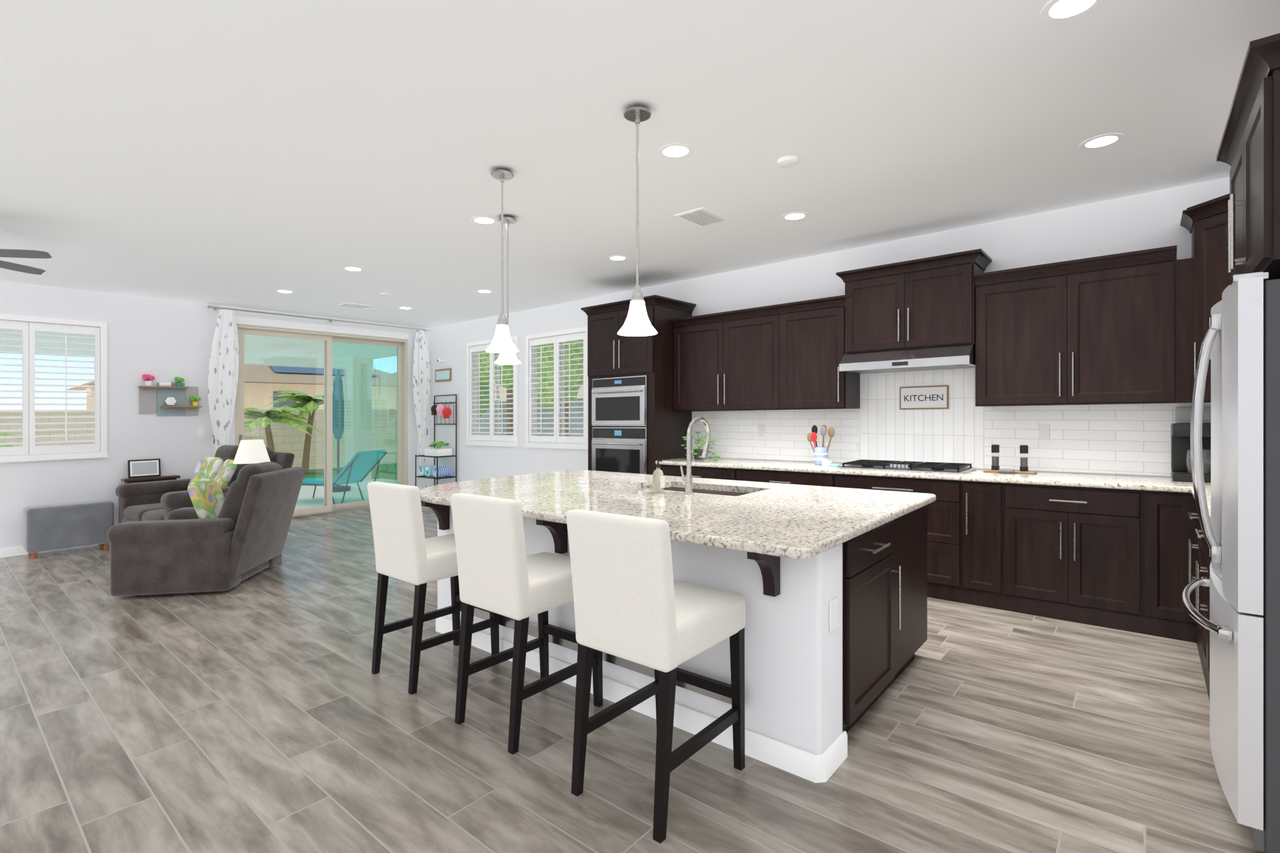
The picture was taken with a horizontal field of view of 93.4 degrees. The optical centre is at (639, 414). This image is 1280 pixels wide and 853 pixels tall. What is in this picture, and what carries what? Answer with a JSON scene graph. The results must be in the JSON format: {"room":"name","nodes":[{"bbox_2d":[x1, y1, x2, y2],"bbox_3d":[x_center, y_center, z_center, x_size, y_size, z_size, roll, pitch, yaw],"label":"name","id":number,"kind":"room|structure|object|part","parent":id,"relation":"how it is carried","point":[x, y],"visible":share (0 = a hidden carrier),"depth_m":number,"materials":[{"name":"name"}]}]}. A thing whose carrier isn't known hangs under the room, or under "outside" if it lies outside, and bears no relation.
{"room":"open-plan kitchen","nodes":[
{"label":"open-plan kitchen","id":0,"kind":"room"},
{"bbox_2d":[0,281,429,547],"bbox_3d":[-6.526,0.052,6.522,0.160,2.964,9.557,0,0,40],"label":"wall","id":1,"kind":"structure","parent":0,"point":[165,340],"depth_m":7.07,"materials":[{"name":"white paint"}]},
{"bbox_2d":[0,314,108,462],"bbox_3d":[-6.558,-0.271,6.457,0.195,1.554,1.278,0,0,40],"label":"window shutter","id":2,"kind":"object","parent":1,"relation":"attached to","point":[29,325],"visible":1,"depth_m":6.54,"materials":[{"name":"white wood"}]},
{"bbox_2d":[0,543,109,557],"bbox_3d":[-2.640,1.413,3.273,9.966,0.235,9.233,0,0,40],"label":"baseboard","id":3,"kind":"structure","parent":1,"relation":"attached to","point":[12,551],"depth_m":6.33,"materials":[{"name":"white"}]},
{"bbox_2d":[138,374,201,415],"bbox_3d":[-5.693,-0.230,7.313,0.102,0.496,0.610,0,0,40],"label":"decor","id":4,"kind":"object","parent":1,"relation":"attached to","point":[170,396],"visible":1,"depth_m":7.30,"materials":[{"name":"grey wood"}]},
{"bbox_2d":[197,427,204,437],"bbox_3d":[-5.526,0.224,7.584,0.010,0.121,0.080,0,0,40],"label":"switch plate","id":5,"kind":"object","parent":1,"relation":"attached to","point":[201,431],"visible":1,"depth_m":7.58,"materials":[{"name":"white plastic"}]},
{"bbox_2d":[206,305,430,331],"bbox_3d":[-4.471,-1.365,8.771,0.105,0.069,3.089,0,0,40],"label":"curtain rod","id":6,"kind":"object","parent":1,"relation":"attached to","point":[209,307],"visible":0.98,"depth_m":8.49,"materials":[{"name":"silver metal"}]},
{"bbox_2d":[208,309,238,455],"bbox_3d":[-5.326,0.055,7.704,0.137,2.793,0.343,0,0,40],"label":"curtain","id":7,"kind":"object","parent":6,"relation":"hanging from","point":[223,367],"visible":0.68,"depth_m":7.67,"materials":[{"name":"white fabric"}]},
{"bbox_2d":[412,330,429,490],"bbox_3d":[-3.561,0.030,9.816,0.130,2.793,0.316,0,0,40],"label":"curtain","id":8,"kind":"object","parent":6,"relation":"hanging from","point":[421,367],"visible":0.87,"depth_m":9.77,"materials":[{"name":"white fabric"}]},
{"bbox_2d":[212,428,427,443],"bbox_3d":[-4.468,0.306,8.791,0.084,0.135,2.972,0,0,40],"label":"curtain hooks","id":9,"kind":"object","parent":1,"relation":"attached to","point":[427,429],"visible":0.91,"depth_m":7.64,"materials":[{"name":"black"}]},
{"bbox_2d":[234,316,408,519],"bbox_3d":[-4.562,0.082,8.834,0.208,2.780,2.437,0,0,40],"label":"sliding door","id":10,"kind":"structure","parent":1,"relation":"in","point":[329,334],"depth_m":8.82,"materials":[{"name":"beige plastic"}]},
{"bbox_2d":[0,506,1265,852],"bbox_3d":[-2.640,1.492,3.273,10.290,0.325,9.557,0,0,40],"label":"floor","id":11,"kind":"structure","parent":0,"point":[253,716],"depth_m":2.54,"materials":[{"name":"grey wood"}]},
{"bbox_2d":[23,499,113,559],"bbox_3d":[-6.139,1.222,6.486,0.380,0.529,0.680,0,0,40],"label":"bench","id":12,"kind":"object","parent":11,"relation":"on","point":[49,527],"visible":0.94,"depth_m":6.33,"materials":[{"name":"fabric"}]},
{"bbox_2d":[121,474,179,483],"bbox_3d":[-5.777,1.110,7.122,0.180,0.741,0.520,0,0,40],"label":"console table","id":13,"kind":"object","parent":11,"relation":"on","point":[167,477],"visible":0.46,"depth_m":7.06,"materials":[{"name":"brown wood"}]},
{"bbox_2d":[128,458,160,478],"bbox_3d":[-5.844,0.637,7.107,0.043,0.212,0.300,0,0,40],"label":"picture frame","id":14,"kind":"object","parent":13,"relation":"on","point":[143,468],"visible":1,"depth_m":7.10,"materials":[{"name":"black"}]},
{"bbox_2d":[115,445,294,523],"bbox_3d":[-4.833,0.917,6.700,1.710,1.117,1.182,0,0,36],"label":"sofa","id":15,"kind":"object","parent":11,"relation":"on","point":[153,501],"visible":0.4,"depth_m":6.67,"materials":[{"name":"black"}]},
{"bbox_2d":[187,457,223,490],"bbox_3d":[-4.919,0.705,6.823,0.462,0.435,0.268,0,0,40],"label":"pillow","id":16,"kind":"object","parent":15,"relation":"on","point":[208,467],"depth_m":6.81,"materials":[{"name":"multicoloured fabric"}]},
{"bbox_2d":[214,459,237,487],"bbox_3d":[-4.500,0.699,6.498,0.442,0.412,0.261,0,0,40],"label":"pillow","id":17,"kind":"object","parent":15,"relation":"on","point":[227,475],"depth_m":6.40,"materials":[{"name":"multicoloured fabric"}]},
{"bbox_2d":[106,462,305,596],"bbox_3d":[-3.677,0.940,5.232,1.124,1.027,0.993,0,0,-8],"label":"recliner","id":18,"kind":"object","parent":11,"relation":"on","point":[217,544],"visible":1,"depth_m":4.83,"materials":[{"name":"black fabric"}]},
{"bbox_2d":[188,478,225,519],"bbox_3d":[-3.700,0.747,5.179,0.360,0.379,0.345,0,0,40],"label":"pillow","id":19,"kind":"object","parent":18,"relation":"on","point":[207,498],"depth_m":5.10,"materials":[{"name":"multicoloured fabric"}]},
{"bbox_2d":[367,481,499,695],"bbox_3d":[-1.140,0.889,3.360,0.441,1.050,0.575,0,0,40],"label":"stool","id":20,"kind":"object","parent":11,"relation":"on","point":[403,552],"visible":0.77,"depth_m":3.16,"materials":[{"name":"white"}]},
{"bbox_2d":[415,394,456,486],"bbox_3d":[-3.229,0.567,9.531,0.638,1.757,0.348,0,0,40],"label":"rack","id":21,"kind":"object","parent":11,"relation":"on","point":[425,477],"visible":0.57,"depth_m":9.49,"materials":[{"name":"black metal"}]},
{"bbox_2d":[430,404,437,415],"bbox_3d":[-3.287,-0.070,9.664,0.158,0.172,0.121,0,0,40],"label":"hat","id":22,"kind":"object","parent":21,"relation":"in","point":[433,408],"visible":0.84,"depth_m":9.61,"materials":[{"name":"black fabric"}]},
{"bbox_2d":[418,465,451,477],"bbox_3d":[-3.240,1.059,9.534,0.550,0.482,0.260,0,0,40],"label":"towel","id":23,"kind":"object","parent":21,"relation":"in","point":[431,470],"visible":0.59,"depth_m":9.42,"materials":[{"name":"blue fabric"}]},
{"bbox_2d":[424,441,451,456],"bbox_3d":[-3.175,0.540,9.479,0.370,0.225,0.261,0,0,40],"label":"planter","id":24,"kind":"object","parent":21,"relation":"in","point":[438,451],"visible":1,"depth_m":9.38,"materials":[{"name":"white ceramic"}]},
{"bbox_2d":[436,404,444,415],"bbox_3d":[-3.164,-0.071,9.562,0.166,0.182,0.128,0,0,40],"label":"hat","id":25,"kind":"object","parent":21,"relation":"in","point":[439,409],"visible":0.91,"depth_m":9.51,"materials":[{"name":"pink fabric"}]},
{"bbox_2d":[442,407,451,418],"bbox_3d":[-3.026,-0.023,9.446,0.166,0.182,0.128,0,0,40],"label":"hat","id":26,"kind":"object","parent":21,"relation":"in","point":[447,411],"visible":1,"depth_m":9.39,"materials":[{"name":"red fabric"}]},
{"bbox_2d":[450,493,602,754],"bbox_3d":[-0.516,0.880,2.813,0.441,1.050,0.575,0,0,40],"label":"stool","id":27,"kind":"object","parent":11,"relation":"on","point":[496,574],"visible":0.88,"depth_m":2.62,"materials":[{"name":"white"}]},
{"bbox_2d":[580,294,695,474],"bbox_3d":[-0.035,0.100,6.621,1.059,2.603,0.753,0,0,40],"label":"oven tower","id":28,"kind":"object","parent":11,"relation":"on","point":[633,424],"visible":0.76,"depth_m":6.32,"materials":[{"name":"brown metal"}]},
{"bbox_2d":[566,509,745,843],"bbox_3d":[0.074,0.872,2.287,0.441,1.050,0.575,0,0,40],"label":"stool","id":29,"kind":"object","parent":11,"relation":"on","point":[629,604],"visible":1,"depth_m":2.11,"materials":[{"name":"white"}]},
{"bbox_2d":[419,469,935,783],"bbox_3d":[-0.002,0.922,3.683,2.974,0.981,1.748,0,0,40],"label":"kitchen island","id":30,"kind":"object","parent":11,"relation":"on","point":[832,581],"depth_m":2.62,"materials":[{"name":"white paint"}]},
{"bbox_3d":[0.003,0.452,3.777,0.035,0.040,0.036,0,0,40],"label":"sink button","id":31,"kind":"part","parent":30,"relation":"part of","materials":[{"name":"silver metal"}]},
{"bbox_2d":[652,460,664,493],"bbox_3d":[0.111,0.372,3.624,0.066,0.197,0.068,0,0,40],"label":"soap bottle","id":32,"kind":"object","parent":30,"relation":"on","point":[658,477],"visible":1,"depth_m":3.60,"materials":[{"name":"beige plastic"}]},
{"bbox_2d":[680,416,710,493],"bbox_3d":[0.340,0.241,3.641,0.083,0.454,0.250,0,0,40],"label":"faucet","id":33,"kind":"object","parent":30,"relation":"on","point":[688,482],"visible":1,"depth_m":3.55,"materials":[{"name":"silver metal"}]},
{"bbox_2d":[660,464,1210,702],"bbox_3d":[1.766,0.927,4.408,4.653,0.927,1.839,0,0,40],"label":"base cabinet","id":34,"kind":"object","parent":11,"relation":"on","point":[1118,559],"visible":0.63,"depth_m":3.95,"materials":[{"name":"brown wood"}]},
{"bbox_2d":[655,456,1210,520],"bbox_3d":[1.768,0.461,4.408,4.655,0.096,1.837,0,0,40],"label":"countertop","id":35,"kind":"structure","parent":34,"relation":"on","point":[1126,482],"depth_m":4.29,"materials":[{"name":"stone"}]},
{"bbox_2d":[680,432,720,460],"bbox_3d":[0.630,0.323,6.187,0.481,0.282,0.305,0,0,40],"label":"potted plant","id":36,"kind":"object","parent":35,"relation":"on","point":[697,453],"visible":0.73,"depth_m":6.14,"materials":[{"name":"green plant"}]},
{"bbox_2d":[807,425,834,465],"bbox_3d":[1.620,0.273,5.384,0.252,0.353,0.135,0,0,40],"label":"utensil crock","id":37,"kind":"object","parent":35,"relation":"on","point":[821,453],"visible":0.91,"depth_m":5.34,"materials":[{"name":"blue ceramic"}]},
{"bbox_2d":[821,460,841,466],"bbox_3d":[1.654,0.423,5.221,0.091,0.051,0.174,0,0,-38],"label":"dish","id":38,"kind":"object","parent":35,"relation":"on","point":[826,463],"visible":1,"depth_m":5.21,"materials":[{"name":"white ceramic"}]},
{"bbox_2d":[837,459,976,474],"bbox_3d":[2.143,0.418,4.864,0.930,0.059,0.490,0,0,40],"label":"cooktop","id":39,"kind":"object","parent":35,"relation":"in","point":[930,467],"visible":1,"depth_m":4.74,"materials":[{"name":"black metal"}]},
{"bbox_2d":[998,468,1014,473],"bbox_3d":[2.684,0.416,4.412,0.100,0.036,0.100,0,0,40],"label":"trivet","id":40,"kind":"object","parent":35,"relation":"on","point":[1001,471],"visible":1,"depth_m":4.38,"materials":[{"name":"white ceramic"}]},
{"bbox_2d":[983,444,1037,473],"bbox_3d":[2.759,0.331,4.494,0.330,0.207,0.140,0,0,40],"label":"grinders","id":41,"kind":"object","parent":35,"relation":"on","point":[995,448],"visible":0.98,"depth_m":4.44,"materials":[{"name":"brown wood"}]},
{"bbox_2d":[1170,406,1210,482],"bbox_3d":[3.559,0.185,3.837,0.260,0.475,0.300,0,0,40],"label":"coffee maker","id":42,"kind":"object","parent":35,"relation":"on","point":[1181,460],"visible":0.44,"depth_m":3.83,"materials":[{"name":"black"}]},
{"bbox_2d":[1180,271,1279,852],"bbox_3d":[2.345,0.458,2.074,0.722,1.813,0.914,0,0,40],"label":"fridge","id":43,"kind":"object","parent":11,"relation":"on","point":[1241,340],"depth_m":1.87,"materials":[{"name":"silver metal"}]},
{"bbox_3d":[-3.924,1.120,6.095,0.420,0.668,0.420,0,0,40],"label":"end table","id":44,"kind":"object","parent":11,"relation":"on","visible":0},
{"bbox_2d":[232,439,270,464],"bbox_3d":[-3.924,0.524,6.095,0.320,0.532,0.320,0,0,40],"label":"lamp","id":45,"kind":"object","parent":44,"relation":"on","point":[250,452],"visible":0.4,"depth_m":6.00,"materials":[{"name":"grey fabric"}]},
{"bbox_2d":[0,0,1279,328],"bbox_3d":[-2.640,-1.502,3.273,10.290,0.325,9.557,0,0,40],"label":"ceiling","id":46,"kind":"structure","parent":0,"point":[235,153],"depth_m":3.15,"materials":[{"name":"white paint"}]},
{"bbox_2d":[0,249,51,274],"bbox_3d":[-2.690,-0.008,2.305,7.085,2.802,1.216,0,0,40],"label":"ceiling fan","id":47,"kind":"object","parent":46,"relation":"hanging from","point":[13,253],"depth_m":4.35,"materials":[{"name":"grey metal"}]},
{"bbox_2d":[380,292,390,296],"bbox_3d":[-3.018,-1.420,7.149,0.116,0.031,0.116,0,0,40],"label":"smoke detector","id":48,"kind":"object","parent":46,"relation":"attached to","point":[383,294],"visible":1,"depth_m":7.11,"materials":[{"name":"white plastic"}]},
{"bbox_2d":[485,169,518,353],"bbox_3d":[-0.828,-0.922,3.625,0.196,1.090,0.196,0,0,40],"label":"pendant light","id":49,"kind":"object","parent":46,"relation":"hanging from","point":[502,343],"visible":1,"depth_m":3.60,"materials":[{"name":"white glass"}]},
{"bbox_2d":[494,216,520,364],"bbox_3d":[-0.982,-0.919,4.470,0.196,1.090,0.196,0,0,40],"label":"pendant light","id":50,"kind":"object","parent":46,"relation":"hanging from","point":[504,359],"visible":0.63,"depth_m":4.46,"materials":[{"name":"white glass"}]},
{"bbox_2d":[617,106,657,336],"bbox_3d":[-0.012,-0.934,2.917,0.196,1.090,0.196,0,0,40],"label":"pendant light","id":51,"kind":"object","parent":46,"relation":"hanging from","point":[637,323],"visible":1,"depth_m":2.90,"materials":[{"name":"white glass"}]},
{"bbox_2d":[777,155,799,168],"bbox_3d":[0.870,-1.476,3.535,0.124,0.034,0.124,0,0,40],"label":"smoke detector","id":52,"kind":"object","parent":46,"relation":"attached to","point":[790,161],"visible":1,"depth_m":3.50,"materials":[{"name":"white plastic"}]},
{"bbox_2d":[429,177,1229,486],"bbox_3d":[0.434,-0.050,6.827,10.130,2.988,0.160,0,0,40],"label":"wall","id":53,"kind":"structure","parent":0,"point":[1150,220],"depth_m":5.80,"materials":[{"name":"white paint"}]},
{"bbox_2d":[437,359,443,362],"bbox_3d":[-3.207,-0.860,9.697,0.060,0.060,0.103,0,0,40],"label":"camera","id":54,"kind":"object","parent":53,"relation":"attached to","point":[439,361],"visible":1,"depth_m":9.66,"materials":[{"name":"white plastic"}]},
{"bbox_2d":[435,368,451,381],"bbox_3d":[-3.177,-0.631,9.726,0.450,0.205,0.020,0,0,40],"label":"picture","id":55,"kind":"object","parent":53,"relation":"attached to","point":[445,375],"visible":1,"depth_m":9.70,"materials":[{"name":"brown wood"}]},
{"bbox_2d":[465,336,517,447],"bbox_3d":[-2.154,-0.320,8.968,1.238,1.588,0.195,0,0,40],"label":"window shutter","id":56,"kind":"object","parent":53,"relation":"attached to","point":[473,349],"visible":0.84,"depth_m":8.98,"materials":[{"name":"white wood"}]},
{"bbox_2d":[524,326,587,449],"bbox_3d":[-1.071,-0.325,8.063,1.245,1.568,0.195,0,0,40],"label":"window shutter","id":57,"kind":"object","parent":53,"relation":"attached to","point":[557,441],"visible":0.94,"depth_m":8.04,"materials":[{"name":"white wood"}]},
{"bbox_2d":[670,194,1229,411],"bbox_3d":[1.778,-0.659,4.420,4.655,1.263,1.804,0,0,40],"label":"upper cabinet","id":58,"kind":"object","parent":53,"relation":"attached to","point":[1129,327],"visible":0.75,"depth_m":4.43,"materials":[{"name":"brown wood"}]},
{"bbox_2d":[839,344,975,373],"bbox_3d":[2.199,-0.444,4.919,0.975,0.172,0.498,0,0,40],"label":"range hood","id":59,"kind":"object","parent":58,"relation":"attached to","point":[962,356],"visible":0.96,"depth_m":4.74,"materials":[{"name":"silver metal"}]},
{"bbox_2d":[692,368,1210,476],"bbox_3d":[1.769,0.046,4.407,4.654,0.836,1.838,0,0,40],"label":"backsplash","id":60,"kind":"structure","parent":53,"relation":"attached to","point":[1135,439],"depth_m":4.93,"materials":[{"name":"white tile"}]},
{"bbox_2d":[758,424,763,436],"bbox_3d":[1.216,0.163,6.052,0.060,0.114,0.005,0,0,40],"label":"outlet plates","id":61,"kind":"object","parent":60,"relation":"attached to","point":[761,427],"depth_m":6.05,"materials":[{"name":"white plastic"}]},
{"bbox_2d":[899,385,948,409],"bbox_3d":[2.384,-0.139,5.065,0.383,0.199,0.022,0,0,40],"label":"kitchen sign","id":62,"kind":"object","parent":60,"relation":"attached to","point":[921,397],"visible":1,"depth_m":5.05,"materials":[{"name":"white wood"}]},
{"bbox_2d":[1038,424,1049,439],"bbox_3d":[3.039,0.135,4.529,0.067,0.111,0.005,0,0,40],"label":"outlet plates","id":63,"kind":"object","parent":60,"relation":"attached to","point":[1044,432],"depth_m":4.53,"materials":[{"name":"white plastic"}]},
{"bbox_2d":[1216,32,1279,284],"bbox_3d":[2.406,0.112,2.022,0.616,2.489,1.082,0,0,40],"label":"upper cabinet","id":64,"kind":"object","parent":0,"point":[1250,143],"visible":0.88,"depth_m":1.96,"materials":[{"name":"brown wood"}]},
{"label":"outside","id":65,"kind":"structure","parent":0,"visible":0},
{"bbox_2d":[0,353,396,409],"bbox_3d":[0.000,-50.089,0.000,280.000,117.036,280.000,0,0,40],"label":"sky","id":66,"kind":"structure","parent":65,"point":[388,365],"depth_m":99.86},
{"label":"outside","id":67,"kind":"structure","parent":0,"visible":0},
{"bbox_2d":[294,463,396,509],"bbox_3d":[-15.345,1.702,12.826,80.000,1.755,80.000,0,0,40],"label":"ground","id":68,"kind":"structure","parent":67,"point":[387,473],"depth_m":11.92,"materials":[{"name":"beige"}]},
{"bbox_2d":[0,390,344,472],"bbox_3d":[-10.335,0.488,13.089,2.712,2.173,8.753,0,0,40],"label":"palm trees","id":69,"kind":"object","parent":68,"relation":"on","point":[308,405],"visible":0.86,"depth_m":14.78,"materials":[{"name":"green plant"}]},
{"bbox_2d":[0,328,396,481],"bbox_3d":[-6.603,-0.022,10.243,4.729,3.049,6.250,0,0,40],"label":"patio cover","id":70,"kind":"object","parent":68,"relation":"on","point":[357,360],"visible":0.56,"depth_m":12.49,"materials":[{"name":"white"}]},
{"bbox_2d":[64,364,396,409],"bbox_3d":[-16.542,-0.625,26.208,10.200,4.714,11.200,0,0,40],"label":"house","id":71,"kind":"structure","parent":68,"relation":"on","point":[261,382],"depth_m":23.52,"materials":[{"name":"beige"}]},
{"bbox_2d":[0,398,583,469],"bbox_3d":[0.691,0.667,-0.577,38.200,2.669,80.000,0,0,40],"label":"fence","id":72,"kind":"object","parent":68,"relation":"on","point":[287,439],"depth_m":16.30,"materials":[{"name":"grey"}]},
{"bbox_2d":[332,369,350,492],"bbox_3d":[-5.860,0.311,11.701,0.440,2.366,0.440,0,0,40],"label":"umbrella","id":73,"kind":"object","parent":68,"relation":"on","point":[338,396],"visible":0.88,"depth_m":11.63,"materials":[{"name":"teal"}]},
{"bbox_2d":[301,450,387,504],"bbox_3d":[-5.156,1.045,10.152,1.673,0.898,0.628,0,0,19],"label":"outdoor lounge chair","id":74,"kind":"object","parent":68,"relation":"on","point":[361,465],"visible":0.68,"depth_m":9.95,"materials":[{"name":"teal fabric"}]},
{"bbox_2d":[392,372,583,401],"bbox_3d":[-7.982,-1.146,35.670,11.200,5.531,12.700,0,0,40],"label":"house","id":75,"kind":"structure","parent":68,"relation":"on","point":[581,388],"depth_m":29.55,"materials":[{"name":"beige"}]},
{"bbox_2d":[478,340,583,436],"bbox_3d":[-2.884,-0.363,12.798,4.800,3.691,1.713,0,0,40],"label":"trees","id":76,"kind":"object","parent":68,"relation":"on","point":[576,345],"visible":0.2,"depth_m":11.51,"materials":[{"name":"green plant"}]}
]}

